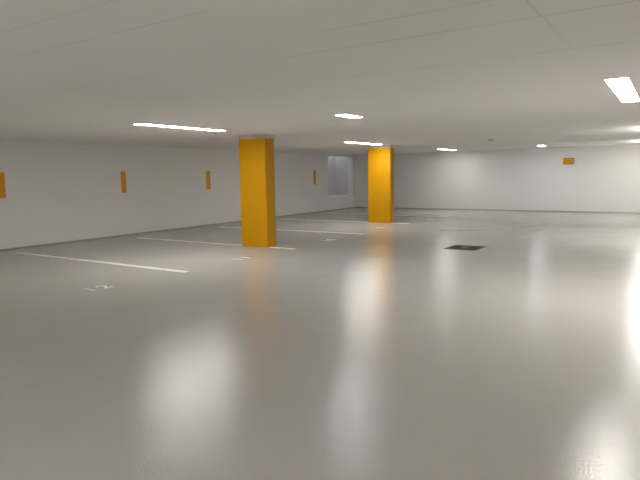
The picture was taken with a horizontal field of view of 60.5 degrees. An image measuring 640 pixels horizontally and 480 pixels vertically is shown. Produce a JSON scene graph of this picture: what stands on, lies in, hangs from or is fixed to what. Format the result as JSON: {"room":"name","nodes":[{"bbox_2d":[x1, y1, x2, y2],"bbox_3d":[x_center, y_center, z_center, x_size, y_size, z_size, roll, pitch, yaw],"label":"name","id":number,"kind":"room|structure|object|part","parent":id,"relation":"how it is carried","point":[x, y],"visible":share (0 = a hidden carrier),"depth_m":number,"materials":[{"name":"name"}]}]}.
{"room":"parking garage","nodes":[
{"label":"parking garage","id":0,"kind":"room"},
{"bbox_2d":[0,140,354,248],"bbox_3d":[-5.484,-1.544,15.419,0.250,2.809,26.063,3,8,33],"label":"wall","id":1,"kind":"structure","parent":0,"point":[56,192],"depth_m":15.41,"materials":[{"name":"paint"}]},
{"bbox_2d":[0,172,5,197],"bbox_3d":[-7.238,-1.241,12.452,0.018,0.590,0.170,3,8,33],"label":"marker","id":2,"kind":"object","parent":1,"relation":"attached to","point":[2,178],"visible":1,"depth_m":12.47,"materials":[{"name":"orange paint"}]},
{"bbox_2d":[121,172,126,192],"bbox_3d":[-5.447,-1.602,15.223,0.018,0.590,0.150,3,8,33],"label":"marker","id":3,"kind":"object","parent":1,"relation":"attached to","point":[123,174],"visible":1,"depth_m":15.22,"materials":[{"name":"orange paint"}]},
{"bbox_2d":[0,207,354,250],"bbox_3d":[-5.283,-0.173,15.617,0.012,0.035,25.813,3,8,33],"label":"baseboard","id":4,"kind":"structure","parent":1,"relation":"attached to","point":[350,207],"depth_m":15.59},
{"bbox_2d":[206,171,210,188],"bbox_3d":[-3.663,-1.961,17.983,0.018,0.590,0.170,3,8,33],"label":"marker","id":5,"kind":"object","parent":1,"relation":"attached to","point":[207,172],"visible":1,"depth_m":17.97,"materials":[{"name":"orange paint"}]},
{"bbox_2d":[0,208,639,479],"bbox_3d":[2.315,0.439,10.786,18.557,0.300,26.313,3,8,33],"label":"floor","id":6,"kind":"structure","parent":0,"point":[384,351],"depth_m":5.00,"materials":[{"name":"grey concrete"}]},
{"bbox_2d":[17,252,189,272],"bbox_3d":[-4.456,0.413,10.704,5.230,0.002,0.138,3,8,33],"label":"parking line","id":7,"kind":"object","parent":6,"relation":"on","point":[182,271],"visible":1,"depth_m":10.37,"materials":[{"name":"paint"}]},
{"bbox_2d":[141,238,294,248],"bbox_3d":[-2.727,0.070,13.342,5.170,0.002,0.138,3,8,33],"label":"parking line","id":8,"kind":"object","parent":6,"relation":"on","point":[141,238],"visible":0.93,"depth_m":13.41,"materials":[{"name":"paint"}]},
{"bbox_2d":[239,134,276,247],"bbox_3d":[-1.412,-1.110,12.457,0.740,2.509,0.342,3,8,33],"label":"pillar","id":9,"kind":"structure","parent":6,"relation":"on","point":[256,151],"depth_m":12.29,"materials":[{"name":"yellow paint"}]},
{"bbox_2d":[225,227,359,233],"bbox_3d":[-1.016,-0.288,16.101,5.150,0.002,0.138,3,8,33],"label":"parking line","id":10,"kind":"object","parent":6,"relation":"on","point":[225,227],"visible":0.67,"depth_m":15.58,"materials":[{"name":"paint"}]},
{"bbox_2d":[289,219,409,223],"bbox_3d":[0.720,-0.649,18.878,5.050,0.002,0.138,3,8,33],"label":"parking line","id":11,"kind":"object","parent":6,"relation":"on","point":[289,219],"visible":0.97,"depth_m":18.97,"materials":[{"name":"paint"}]},
{"bbox_2d":[368,145,393,222],"bbox_3d":[2.006,-1.827,17.989,0.805,2.509,0.300,3,8,33],"label":"pillar","id":12,"kind":"structure","parent":6,"relation":"on","point":[380,157],"depth_m":17.84,"materials":[{"name":"yellow paint"}]},
{"bbox_2d":[444,245,484,250],"bbox_3d":[3.093,0.159,11.712,0.670,0.010,0.670,3,8,33],"label":"floor drain","id":13,"kind":"object","parent":6,"relation":"on","point":[459,247],"visible":1,"depth_m":11.69,"materials":[{"name":"metal"}]},
{"bbox_3d":[3.093,0.163,11.713,0.600,0.002,0.600,3,8,33],"label":"plate","id":14,"kind":"part","parent":13,"relation":"part of","materials":[{"name":"grey metal"}]},
{"bbox_2d":[0,0,639,154],"bbox_3d":[2.372,-2.344,10.387,18.307,0.300,26.313,3,8,33],"label":"ceiling","id":15,"kind":"structure","parent":0,"point":[419,75],"depth_m":4.86,"materials":[{"name":"concrete"}]},
{"bbox_2d":[134,123,225,130],"bbox_3d":[-2.519,-2.072,10.114,0.220,0.008,2.080,3,8,33],"label":"recessed light","id":16,"kind":"object","parent":15,"relation":"in","point":[138,123],"visible":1,"depth_m":10.00,"materials":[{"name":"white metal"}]},
{"bbox_2d":[335,114,360,117],"bbox_3d":[0.459,-1.944,8.613,0.200,0.008,0.560,3,8,33],"label":"recessed light","id":17,"kind":"object","parent":15,"relation":"in","point":[342,115],"visible":1,"depth_m":8.60,"materials":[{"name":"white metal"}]},
{"bbox_2d":[346,142,382,144],"bbox_3d":[1.321,-2.880,16.349,0.220,0.008,2.070,3,8,33],"label":"recessed light","id":18,"kind":"object","parent":15,"relation":"in","point":[346,142],"visible":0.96,"depth_m":16.32,"materials":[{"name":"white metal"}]},
{"bbox_2d":[604,77,639,101],"bbox_3d":[3.567,-1.737,6.416,0.225,0.008,2.240,3,8,33],"label":"recessed light","id":19,"kind":"object","parent":15,"relation":"in","point":[623,88],"visible":1,"depth_m":6.15,"materials":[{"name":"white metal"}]},
{"bbox_2d":[328,156,347,195],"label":"window","id":20,"kind":"structure","parent":0,"point":[337,165],"depth_m":26.36,"materials":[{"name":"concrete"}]},
{"bbox_2d":[354,144,639,211],"bbox_3d":[9.322,-2.371,21.500,18.557,2.509,0.250,3,8,33],"label":"wall","id":21,"kind":"structure","parent":0,"point":[601,178],"depth_m":22.19,"materials":[{"name":"paint"}]},
{"bbox_2d":[355,207,639,212],"bbox_3d":[9.278,-1.129,21.534,18.045,0.035,0.012,3,8,33],"label":"baseboard","id":22,"kind":"structure","parent":21,"relation":"attached to","point":[355,207],"depth_m":22.34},
{"bbox_2d":[563,158,573,164],"bbox_3d":[9.563,-3.029,21.085,0.370,0.240,0.040,3,8,33],"label":"wall sign","id":23,"kind":"object","parent":21,"relation":"attached to","point":[565,160],"visible":1,"depth_m":21.08,"materials":[{"name":"orange plastic"}]},
{"bbox_3d":[9.566,-3.029,21.089,0.330,0.200,0.030,3,8,33],"label":"panel","id":24,"kind":"part","parent":23,"relation":"part of","materials":[{"name":"orange plastic"}]}
]}

